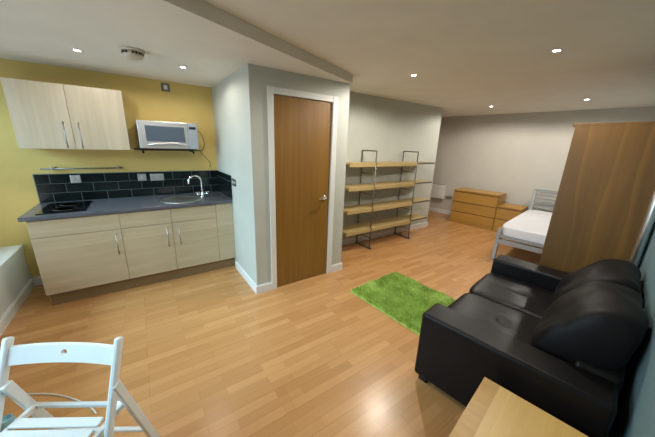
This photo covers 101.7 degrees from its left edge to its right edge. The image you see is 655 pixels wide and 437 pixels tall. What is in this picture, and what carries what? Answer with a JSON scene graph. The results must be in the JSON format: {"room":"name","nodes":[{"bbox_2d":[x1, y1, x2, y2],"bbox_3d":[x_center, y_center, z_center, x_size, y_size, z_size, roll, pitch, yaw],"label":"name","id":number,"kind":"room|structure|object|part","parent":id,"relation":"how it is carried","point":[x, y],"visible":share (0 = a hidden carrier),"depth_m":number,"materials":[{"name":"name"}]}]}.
{"room":"studio apartment","nodes":[
{"label":"studio apartment","id":0,"kind":"room"},
{"bbox_2d":[0,58,216,278],"bbox_3d":[-2.719,-0.549,3.095,2.754,2.495,0.120,-9,19,-34],"label":"wall","id":1,"kind":"structure","parent":0,"point":[143,98],"depth_m":2.97,"materials":[{"name":"yellow paint"}]},
{"bbox_2d":[33,276,42,285],"bbox_3d":[-3.188,0.693,3.043,0.226,0.098,0.016,-9,19,-34],"label":"baseboard","id":2,"kind":"structure","parent":1,"relation":"attached to","point":[37,280],"depth_m":2.99,"materials":[{"name":"white wood"}]},
{"bbox_2d":[0,77,130,149],"bbox_3d":[-2.596,-1.028,2.745,0.842,0.602,0.341,-9,19,-34],"label":"upper cabinet","id":3,"kind":"object","parent":1,"relation":"attached to","point":[44,115],"visible":1,"depth_m":2.60,"materials":[{"name":"beige wood"}]},
{"bbox_3d":[-2.705,-0.969,2.519,0.396,0.602,0.019,-9,19,-34],"label":"door","id":4,"kind":"part","parent":3,"relation":"part of","materials":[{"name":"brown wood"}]},
{"bbox_3d":[-2.578,-0.825,2.624,0.011,0.254,0.033,-9,19,-34],"label":"handle","id":5,"kind":"part","parent":3,"relation":"part of","materials":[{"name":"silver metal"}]},
{"bbox_3d":[-2.486,-0.839,2.686,0.011,0.254,0.033,-9,19,-34],"label":"handle","id":6,"kind":"part","parent":3,"relation":"part of","materials":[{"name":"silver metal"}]},
{"bbox_3d":[-2.358,-1.022,2.754,0.443,0.602,0.019,-9,19,-34],"label":"door","id":7,"kind":"part","parent":3,"relation":"part of","materials":[{"name":"brown wood"}]},
{"bbox_2d":[40,166,122,169],"bbox_3d":[-2.717,-0.565,2.978,0.690,0.032,0.058,-9,19,-34],"label":"utensil rail","id":8,"kind":"object","parent":1,"relation":"attached to","point":[116,167],"visible":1,"depth_m":2.95,"materials":[{"name":"silver metal"}]},
{"bbox_2d":[32,170,232,202],"bbox_3d":[-2.134,-0.348,3.064,1.838,0.310,0.689,-9,19,-34],"label":"backsplash","id":9,"kind":"structure","parent":1,"relation":"attached to","point":[58,187],"depth_m":3.23,"materials":[{"name":"black tile"}]},
{"bbox_2d":[70,175,80,182],"bbox_3d":[-2.806,-0.440,2.969,0.086,0.086,0.012,-9,19,-34],"label":"wall socket","id":10,"kind":"object","parent":9,"relation":"attached to","point":[74,178],"visible":1,"depth_m":2.97,"materials":[{"name":"silver metal"}]},
{"bbox_2d":[137,174,146,180],"bbox_3d":[-2.303,-0.512,3.311,0.086,0.086,0.012,-9,19,-34],"label":"wall switch","id":11,"kind":"object","parent":9,"relation":"attached to","point":[141,177],"visible":1,"depth_m":3.31,"materials":[{"name":"silver metal"}]},
{"bbox_2d":[150,174,163,180],"bbox_3d":[-2.172,-0.527,3.401,0.147,0.086,0.012,-9,19,-34],"label":"wall socket","id":12,"kind":"object","parent":9,"relation":"attached to","point":[154,177],"visible":1,"depth_m":3.40,"materials":[{"name":"silver metal"}]},
{"bbox_3d":[-1.381,-0.458,3.570,0.008,0.304,0.680,-9,19,-34],"label":"tile panel","id":13,"kind":"part","parent":9,"relation":"part of","materials":[{"name":"black tile"}]},
{"bbox_2d":[161,83,169,91],"bbox_3d":[-1.968,-1.593,3.239,0.092,0.092,0.012,-9,19,-34],"label":"wall switch","id":14,"kind":"object","parent":1,"relation":"attached to","point":[164,86],"visible":1,"depth_m":3.23,"materials":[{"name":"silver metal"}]},
{"bbox_2d":[134,148,199,153],"bbox_3d":[-1.959,-0.826,3.274,0.680,0.044,0.329,-9,19,-34],"label":"wall shelf","id":15,"kind":"object","parent":1,"relation":"attached to","point":[142,150],"visible":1,"depth_m":3.20,"materials":[{"name":"black metal"}]},
{"bbox_2d":[136,120,210,165],"bbox_3d":[-1.845,-0.891,3.301,0.790,0.557,0.379,-9,19,-34],"label":"microwave","id":16,"kind":"object","parent":15,"relation":"on","point":[151,134],"visible":0.99,"depth_m":3.08,"materials":[{"name":"silver metal"}]},
{"bbox_3d":[-1.884,-0.959,3.074,0.490,0.300,0.024,-9,19,-34],"label":"oven door","id":17,"kind":"part","parent":16,"relation":"part of","materials":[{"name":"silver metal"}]},
{"bbox_3d":[-1.846,-0.862,3.095,0.398,0.050,0.043,-9,19,-34],"label":"door handle","id":18,"kind":"part","parent":16,"relation":"part of","materials":[{"name":"silver metal"}]},
{"bbox_3d":[-1.638,-0.997,3.242,0.108,0.300,0.022,-9,19,-34],"label":"control panel","id":19,"kind":"part","parent":16,"relation":"part of","materials":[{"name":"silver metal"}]},
{"bbox_2d":[0,0,352,86],"bbox_3d":[-1.272,-1.330,1.913,3.810,0.105,3.057,-9,19,-34],"label":"ceiling","id":20,"kind":"structure","parent":0,"point":[213,43],"depth_m":1.93,"materials":[{"name":"paint"}]},
{"bbox_2d":[119,46,144,60],"bbox_3d":[-1.553,-1.308,2.129,0.168,0.071,0.168,-9,19,-34],"label":"smoke detector","id":21,"kind":"object","parent":20,"relation":"attached to","point":[132,53],"visible":1,"depth_m":2.08,"materials":[{"name":"beige plastic"}]},
{"bbox_2d":[211,66,253,280],"bbox_3d":[-1.179,-0.565,3.346,0.100,2.495,1.469,-9,19,-34],"label":"wall","id":22,"kind":"structure","parent":0,"point":[228,95],"depth_m":3.06,"materials":[{"name":"paint"}]},
{"bbox_2d":[235,261,257,293],"bbox_3d":[-1.006,0.705,3.273,0.016,0.098,0.786,-9,19,-34],"label":"baseboard","id":23,"kind":"structure","parent":22,"relation":"attached to","point":[239,268],"depth_m":3.21,"materials":[{"name":"white wood"}]},
{"bbox_2d":[0,211,542,436],"bbox_3d":[0.738,0.765,3.687,8.963,0.120,5.998,-9,19,-34],"label":"floor","id":24,"kind":"structure","parent":0,"point":[205,354],"depth_m":2.19,"materials":[{"name":"laminate"}]},
{"bbox_2d":[0,414,15,432],"bbox_3d":[-1.843,1.175,1.530,0.072,0.064,0.072,-9,19,-34],"label":"glass jar","id":25,"kind":"object","parent":24,"relation":"on","point":[7,419],"visible":0.66,"depth_m":1.53,"materials":[{"name":"glass"}]},
{"bbox_2d":[0,245,30,318],"bbox_3d":[-2.339,1.046,1.130,0.593,0.492,4.162,-9,19,-34],"label":"boxing","id":26,"kind":"structure","parent":24,"relation":"on","point":[14,272],"depth_m":2.60,"materials":[{"name":"white paint"}]},
{"bbox_3d":[-2.101,0.827,1.242,0.008,0.070,4.152,-9,19,-34],"label":"moulding","id":27,"kind":"part","parent":26,"relation":"part of","materials":[{"name":"white paint"}]},
{"bbox_2d":[0,278,34,336],"bbox_3d":[-2.106,1.200,1.341,0.016,0.098,4.136,-9,19,-34],"label":"baseboard","id":28,"kind":"structure","parent":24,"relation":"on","point":[17,303],"depth_m":2.53,"materials":[{"name":"white wood"}]},
{"bbox_2d":[6,393,97,413],"bbox_3d":[-1.802,1.158,1.696,0.801,0.009,0.100,3,15,4],"label":"cable","id":29,"kind":"object","parent":24,"relation":"on","point":[92,409],"visible":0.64,"depth_m":1.73,"materials":[{"name":"white plastic"}]},
{"bbox_2d":[26,213,129,295],"bbox_3d":[-2.608,0.275,2.897,0.656,0.750,0.668,-9,19,-34],"label":"base cabinet","id":30,"kind":"object","parent":24,"relation":"on","point":[73,253],"visible":0.94,"depth_m":2.64,"materials":[{"name":"beige wood"}]},
{"bbox_3d":[-2.431,0.067,2.589,0.655,0.161,0.019,-9,19,-34],"label":"drawer","id":31,"kind":"part","parent":30,"relation":"part of","materials":[{"name":"brown wood"}]},
{"bbox_3d":[-2.196,0.267,2.789,0.011,0.229,0.033,-9,19,-34],"label":"handle","id":32,"kind":"part","parent":30,"relation":"part of","materials":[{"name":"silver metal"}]},
{"bbox_2d":[17,192,232,221],"bbox_3d":[-2.145,-0.180,3.111,1.844,0.038,0.681,-9,19,-34],"label":"countertop","id":33,"kind":"structure","parent":30,"relation":"on","point":[145,203],"depth_m":2.92,"materials":[{"name":"stone"}]},
{"bbox_2d":[35,201,91,214],"bbox_3d":[-2.669,-0.117,2.728,0.350,0.009,0.520,-9,19,-34],"label":"cooktop","id":34,"kind":"object","parent":33,"relation":"in","point":[51,208],"visible":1,"depth_m":2.68,"materials":[{"name":"black glass"}]},
{"bbox_2d":[160,196,202,202],"bbox_3d":[-1.791,-0.159,3.300,0.458,0.165,0.458,-9,19,-34],"label":"sink","id":35,"kind":"object","parent":33,"relation":"in","point":[176,199],"visible":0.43,"depth_m":3.28,"materials":[{"name":"silver metal"}]},
{"bbox_2d":[188,175,208,196],"bbox_3d":[-1.647,-0.412,3.404,0.245,0.285,0.065,-9,19,-34],"label":"mixer tap","id":36,"kind":"object","parent":33,"relation":"on","point":[202,193],"visible":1,"depth_m":3.42,"materials":[{"name":"silver metal"}]},
{"bbox_3d":[-1.673,-0.435,3.372,0.174,0.225,0.023,-11,20,-40],"label":"spout","id":37,"kind":"part","parent":36,"relation":"part of","materials":[{"name":"silver metal"}]},
{"bbox_2d":[195,191,208,196],"bbox_3d":[-1.618,-0.315,3.454,0.166,0.075,0.065,-9,19,-34],"label":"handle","id":38,"kind":"object","parent":36,"relation":"on","point":[202,193],"depth_m":3.44,"materials":[{"name":"silver metal"}]},
{"bbox_2d":[0,336,159,436],"bbox_3d":[-1.177,0.939,1.145,0.499,0.776,0.538,1,15,-3],"label":"folding chair","id":39,"kind":"object","parent":24,"relation":"on","point":[11,354],"visible":1,"depth_m":1.18,"materials":[{"name":"white paint"}]},
{"bbox_3d":[-1.413,0.936,1.125,0.026,0.775,0.344,1,15,-3],"label":"leg","id":40,"kind":"part","parent":39,"relation":"part of","materials":[{"name":"white paint"}]},
{"bbox_3d":[-1.365,0.928,1.063,0.020,0.044,0.401,1,15,-3],"label":"seat rail","id":41,"kind":"part","parent":39,"relation":"part of","materials":[{"name":"white paint"}]},
{"bbox_3d":[-1.401,0.977,1.314,0.020,0.599,0.215,1,15,-3],"label":"leg","id":42,"kind":"part","parent":39,"relation":"part of","materials":[{"name":"white paint"}]},
{"bbox_3d":[-1.174,0.603,1.186,0.470,0.074,0.063,1,15,-3],"label":"backrest","id":43,"kind":"part","parent":39,"relation":"part of","materials":[{"name":"white paint"}]},
{"bbox_3d":[-0.976,0.936,1.082,0.020,0.044,0.401,1,15,-3],"label":"seat rail","id":44,"kind":"part","parent":39,"relation":"part of","materials":[{"name":"white paint"}]},
{"bbox_3d":[-0.944,0.946,1.148,0.026,0.775,0.344,1,15,-3],"label":"leg","id":45,"kind":"part","parent":39,"relation":"part of","materials":[{"name":"white paint"}]},
{"bbox_3d":[-0.948,0.986,1.336,0.020,0.599,0.215,1,15,-3],"label":"leg","id":46,"kind":"part","parent":39,"relation":"part of","materials":[{"name":"white paint"}]},
{"bbox_2d":[50,258,234,304],"bbox_3d":[-2.004,0.689,3.142,1.792,0.132,0.018,-9,19,-34],"label":"plinth","id":47,"kind":"object","parent":24,"relation":"on","point":[74,295],"visible":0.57,"depth_m":3.02,"materials":[{"name":"brown wood"}]},
{"bbox_2d":[119,209,177,278],"bbox_3d":[-2.147,0.205,3.209,0.462,0.750,0.668,-9,19,-34],"label":"base cabinet","id":48,"kind":"object","parent":24,"relation":"on","point":[148,239],"visible":0.94,"depth_m":2.96,"materials":[{"name":"beige wood"}]},
{"bbox_3d":[-1.970,-0.003,2.901,0.461,0.161,0.019,-9,19,-34],"label":"drawer","id":49,"kind":"part","parent":48,"relation":"part of","materials":[{"name":"brown wood"}]},
{"bbox_2d":[170,203,235,268],"bbox_3d":[-1.675,0.133,3.529,0.684,0.750,0.668,-9,19,-34],"label":"base cabinet","id":50,"kind":"object","parent":24,"relation":"on","point":[204,234],"visible":0.94,"depth_m":3.27,"materials":[{"name":"beige wood"}]},
{"bbox_3d":[-1.581,-0.062,3.165,0.480,0.161,0.019,-9,19,-34],"label":"drawer","id":51,"kind":"part","parent":50,"relation":"part of","materials":[{"name":"brown wood"}]},
{"bbox_3d":[-1.594,0.298,3.264,0.480,0.578,0.019,-9,19,-34],"label":"door","id":52,"kind":"part","parent":50,"relation":"part of","materials":[{"name":"brown wood"}]},
{"bbox_3d":[-1.309,0.172,3.432,0.200,0.750,0.019,-9,19,-34],"label":"filler panel","id":53,"kind":"part","parent":50,"relation":"part of","materials":[{"name":"brown wood"}]},
{"bbox_2d":[342,150,434,248],"bbox_3d":[1.040,-0.357,4.595,2.031,1.577,0.361,-9,19,-34],"label":"shelving unit","id":54,"kind":"object","parent":24,"relation":"on","point":[355,229],"visible":0.94,"depth_m":4.43,"materials":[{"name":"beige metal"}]},
{"bbox_3d":[0.607,0.452,4.526,0.040,0.026,0.360,-9,19,-34],"label":"foot rail","id":55,"kind":"part","parent":54,"relation":"part of","materials":[{"name":"silver metal"}]},
{"bbox_3d":[0.626,-0.307,4.327,0.022,1.558,0.337,-9,19,-34],"label":"ladder frame","id":56,"kind":"part","parent":54,"relation":"part of","materials":[{"name":"silver metal"}]},
{"bbox_3d":[1.435,-0.430,4.875,0.022,1.558,0.337,-9,19,-34],"label":"ladder frame","id":57,"kind":"part","parent":54,"relation":"part of","materials":[{"name":"silver metal"}]},
{"bbox_2d":[350,271,454,335],"bbox_3d":[0.950,0.904,2.904,0.864,0.041,1.202,-10,19,-37],"label":"rug","id":58,"kind":"object","parent":24,"relation":"on","point":[400,297],"visible":0.63,"depth_m":2.97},
{"bbox_2d":[449,187,506,230],"bbox_3d":[3.369,-0.243,6.022,0.520,0.757,0.905,-12,21,-41],"label":"dresser","id":59,"kind":"object","parent":24,"relation":"on","point":[477,208],"visible":0.95,"depth_m":5.81,"materials":[{"name":"brown wood"}]},
{"bbox_3d":[3.176,0.009,5.917,0.019,0.206,0.897,-12,21,-41],"label":"drawer","id":60,"kind":"part","parent":59,"relation":"part of","materials":[{"name":"brown wood"}]},
{"bbox_3d":[3.182,-0.099,5.889,0.016,0.017,0.897,-12,21,-41],"label":"finger pull","id":61,"kind":"part","parent":59,"relation":"part of","materials":[{"name":"brown wood"}]},
{"bbox_3d":[3.184,-0.206,5.857,0.019,0.206,0.897,-12,21,-41],"label":"drawer","id":62,"kind":"part","parent":59,"relation":"part of","materials":[{"name":"brown wood"}]},
{"bbox_3d":[3.189,-0.314,5.829,0.016,0.017,0.897,-12,21,-41],"label":"finger pull","id":63,"kind":"part","parent":59,"relation":"part of","materials":[{"name":"brown wood"}]},
{"bbox_3d":[3.191,-0.422,5.798,0.019,0.206,0.897,-12,21,-41],"label":"drawer","id":64,"kind":"part","parent":59,"relation":"part of","materials":[{"name":"brown wood"}]},
{"bbox_3d":[3.197,-0.530,5.769,0.016,0.017,0.897,-12,21,-41],"label":"finger pull","id":65,"kind":"part","parent":59,"relation":"part of","materials":[{"name":"brown wood"}]},
{"bbox_3d":[3.381,-0.598,5.924,0.520,0.020,0.905,-12,21,-41],"label":"panel","id":66,"kind":"part","parent":59,"relation":"part of","materials":[{"name":"brown wood"}]},
{"bbox_2d":[492,203,527,231],"bbox_3d":[3.817,0.006,5.574,0.500,0.545,0.431,-12,21,-41],"label":"chest","id":67,"kind":"object","parent":24,"relation":"on","point":[505,212],"visible":0.69,"depth_m":5.44,"materials":[{"name":"brown wood"}]},
{"bbox_3d":[3.635,0.152,5.447,0.019,0.212,0.423,-12,21,-41],"label":"drawer","id":68,"kind":"part","parent":67,"relation":"part of","materials":[{"name":"brown wood"}]},
{"bbox_3d":[3.643,-0.070,5.386,0.019,0.212,0.423,-12,21,-41],"label":"drawer","id":69,"kind":"part","parent":67,"relation":"part of","materials":[{"name":"brown wood"}]},
{"bbox_3d":[3.826,-0.247,5.505,0.500,0.020,0.431,-12,21,-41],"label":"panel","id":70,"kind":"part","parent":67,"relation":"part of","materials":[{"name":"brown wood"}]},
{"bbox_2d":[449,377,588,436],"bbox_3d":[0.686,1.208,1.056,0.950,0.421,0.480,-12,21,-42],"label":"side table","id":71,"kind":"object","parent":24,"relation":"on","point":[493,410],"visible":1,"depth_m":1.25,"materials":[{"name":"brown wood"}]},
{"bbox_2d":[491,189,557,258],"bbox_3d":[3.696,0.121,4.436,2.137,0.924,0.970,-12,21,-41],"label":"bed","id":72,"kind":"object","parent":24,"relation":"on","point":[530,227],"visible":0.52,"depth_m":4.08,"materials":[{"name":"white fabric"}]},
{"bbox_3d":[2.621,0.386,4.133,0.074,0.502,0.050,-12,21,-41],"label":"foot post","id":73,"kind":"part","parent":72,"relation":"part of","materials":[{"name":"silver metal"}]},
{"bbox_3d":[2.943,0.410,3.796,0.030,0.134,0.900,-12,21,-41],"label":"footboard","id":74,"kind":"part","parent":72,"relation":"part of","materials":[{"name":"silver metal"}]},
{"bbox_3d":[3.684,0.131,4.428,1.968,0.178,0.963,-12,21,-41],"label":"mattress","id":75,"kind":"part","parent":72,"relation":"part of","materials":[{"name":"fabric"}]},
{"bbox_3d":[4.128,-0.136,5.431,0.107,0.918,0.050,-12,21,-41],"label":"head post","id":76,"kind":"part","parent":72,"relation":"part of","materials":[{"name":"silver metal"}]},
{"bbox_3d":[4.459,-0.323,5.038,0.070,0.338,0.960,-12,21,-41],"label":"headboard","id":77,"kind":"part","parent":72,"relation":"part of","materials":[{"name":"silver metal"}]},
{"bbox_2d":[415,254,648,436],"bbox_3d":[1.581,0.723,2.054,1.675,0.886,0.982,-12,21,-41],"label":"sofa","id":78,"kind":"object","parent":24,"relation":"on","point":[561,342],"visible":1,"depth_m":1.57,"materials":[{"name":"black leather"}]},
{"bbox_2d":[448,293,539,344],"bbox_3d":[1.265,0.827,1.960,0.619,0.164,0.728,-12,21,-41],"label":"seat cushion","id":79,"kind":"object","parent":78,"relation":"on","point":[517,323],"depth_m":2.02,"materials":[{"name":"black leather"}]},
{"bbox_2d":[469,273,553,319],"bbox_3d":[1.723,0.732,2.368,0.617,0.163,0.728,-12,21,-41],"label":"seat cushion","id":80,"kind":"object","parent":78,"relation":"on","point":[531,297],"depth_m":2.37,"materials":[{"name":"black leather"}]},
{"bbox_3d":[1.026,0.967,1.627,0.215,0.505,0.930,-12,21,-41],"label":"arm","id":81,"kind":"part","parent":78,"relation":"part of","materials":[{"name":"black leather"}]},
{"bbox_3d":[2.103,0.742,2.579,0.215,0.505,0.930,-12,21,-41],"label":"arm","id":82,"kind":"part","parent":78,"relation":"part of","materials":[{"name":"black leather"}]},
{"bbox_2d":[531,281,648,370],"bbox_3d":[1.569,0.628,1.628,0.629,0.482,0.435,-12,21,-41],"label":"cushion","id":83,"kind":"object","parent":78,"relation":"on","point":[592,325],"depth_m":1.43,"materials":[{"name":"black leather"}]},
{"bbox_2d":[550,259,641,303],"bbox_3d":[2.009,0.542,2.023,0.634,0.462,0.435,-12,21,-41],"label":"cushion","id":84,"kind":"object","parent":78,"relation":"on","point":[622,272],"depth_m":1.90,"materials":[{"name":"black leather"}]},
{"bbox_3d":[1.824,0.916,1.824,1.243,0.540,0.207,-12,21,-41],"label":"frame","id":85,"kind":"part","parent":78,"relation":"part of","materials":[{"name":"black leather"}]},
{"bbox_2d":[539,121,654,272],"bbox_3d":[2.693,0.053,2.723,0.804,1.895,0.621,-12,21,-41],"label":"wardrobe","id":86,"kind":"object","parent":24,"relation":"on","point":[607,186],"visible":0.59,"depth_m":2.35,"materials":[{"name":"brown wood"}]},
{"bbox_3d":[2.729,-0.848,2.470,0.804,0.022,0.609,-12,21,-41],"label":"panel","id":87,"kind":"part","parent":86,"relation":"part of","materials":[{"name":"brown wood"}]},
{"bbox_2d":[629,190,654,266],"bbox_3d":[2.603,-0.048,2.138,0.060,2.395,0.060,-9,19,-34],"label":"steel pole","id":88,"kind":"object","parent":24,"relation":"on","point":[649,219],"visible":0.39,"depth_m":2.17,"materials":[{"name":"white metal"}]},
{"bbox_2d":[244,63,349,284],"bbox_3d":[-0.290,-0.446,3.028,1.176,2.495,0.100,-9,19,-34],"label":"wall","id":89,"kind":"structure","parent":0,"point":[257,78],"depth_m":2.77,"materials":[{"name":"paint"}]},
{"bbox_2d":[257,282,271,293],"bbox_3d":[-0.711,0.785,3.022,0.171,0.098,0.016,-9,19,-34],"label":"baseboard","id":90,"kind":"structure","parent":89,"relation":"attached to","point":[265,287],"depth_m":3.02,"materials":[{"name":"white wood"}]},
{"bbox_2d":[273,94,331,286],"bbox_3d":[-0.266,-0.239,3.038,0.705,2.081,0.107,-9,19,-34],"label":"door","id":91,"kind":"structure","parent":89,"relation":"in","point":[302,127],"depth_m":3.00,"materials":[{"name":"brown wood"}]},
{"bbox_2d":[267,86,337,289],"bbox_3d":[-0.290,-0.279,3.068,0.837,2.152,0.116,-9,19,-34],"label":"door frame","id":92,"kind":"structure","parent":89,"relation":"attached to","point":[271,90],"depth_m":2.91,"materials":[{"name":"white wood"}]},
{"bbox_2d":[331,262,341,272],"bbox_3d":[0.124,0.658,3.587,0.181,0.098,0.016,-9,19,-34],"label":"baseboard","id":93,"kind":"structure","parent":89,"relation":"attached to","point":[335,267],"depth_m":3.58,"materials":[{"name":"white wood"}]},
{"bbox_2d":[342,91,442,239],"bbox_3d":[0.981,-0.869,4.719,2.900,2.495,0.100,-9,19,-34],"label":"wall","id":94,"kind":"structure","parent":0,"point":[390,127],"depth_m":4.66,"materials":[{"name":"paint"}]},
{"bbox_2d":[342,222,427,245],"bbox_3d":[0.987,0.298,5.001,2.900,0.098,0.016,-9,19,-34],"label":"baseboard","id":95,"kind":"structure","parent":94,"relation":"attached to","point":[424,224],"depth_m":5.03,"materials":[{"name":"white wood"}]},
{"bbox_2d":[202,0,654,116],"bbox_3d":[0.822,-1.658,3.018,8.963,0.120,5.998,-9,19,-34],"label":"ceiling","id":96,"kind":"structure","parent":0,"point":[467,57],"depth_m":2.04,"materials":[{"name":"paint"}]},
{"bbox_2d":[550,48,562,51],"bbox_3d":[1.767,-1.294,2.055,0.078,0.005,0.078,-9,19,-34],"label":"recessed light","id":97,"kind":"object","parent":96,"relation":"in","point":[559,49],"visible":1,"depth_m":2.05,"materials":[{"name":"white plastic"}]},
{"bbox_2d":[429,106,654,211],"bbox_3d":[3.752,-1.147,6.080,0.120,2.495,4.608,-12,21,-41],"label":"wall","id":98,"kind":"structure","parent":0,"point":[517,154],"depth_m":5.71,"materials":[{"name":"white paint"}]},
{"bbox_2d":[431,183,445,198],"bbox_3d":[2.862,-0.727,7.019,0.085,0.366,0.440,-12,21,-41],"label":"heater","id":99,"kind":"object","parent":98,"relation":"attached to","point":[438,190],"visible":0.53,"depth_m":6.94,"materials":[{"name":"white plastic"}]},
{"bbox_2d":[429,207,450,214],"bbox_3d":[3.690,0.029,6.315,0.016,0.098,4.509,-12,21,-41],"label":"baseboard","id":100,"kind":"structure","parent":98,"relation":"attached to","point":[430,208],"depth_m":7.05,"materials":[{"name":"white wood"}]},
{"bbox_2d":[608,222,654,436],"bbox_3d":[2.094,0.049,1.537,8.837,2.495,0.120,-12,21,-41],"label":"wall","id":101,"kind":"structure","parent":0,"point":[635,416],"depth_m":1.34,"materials":[{"name":"paint"}]}
]}

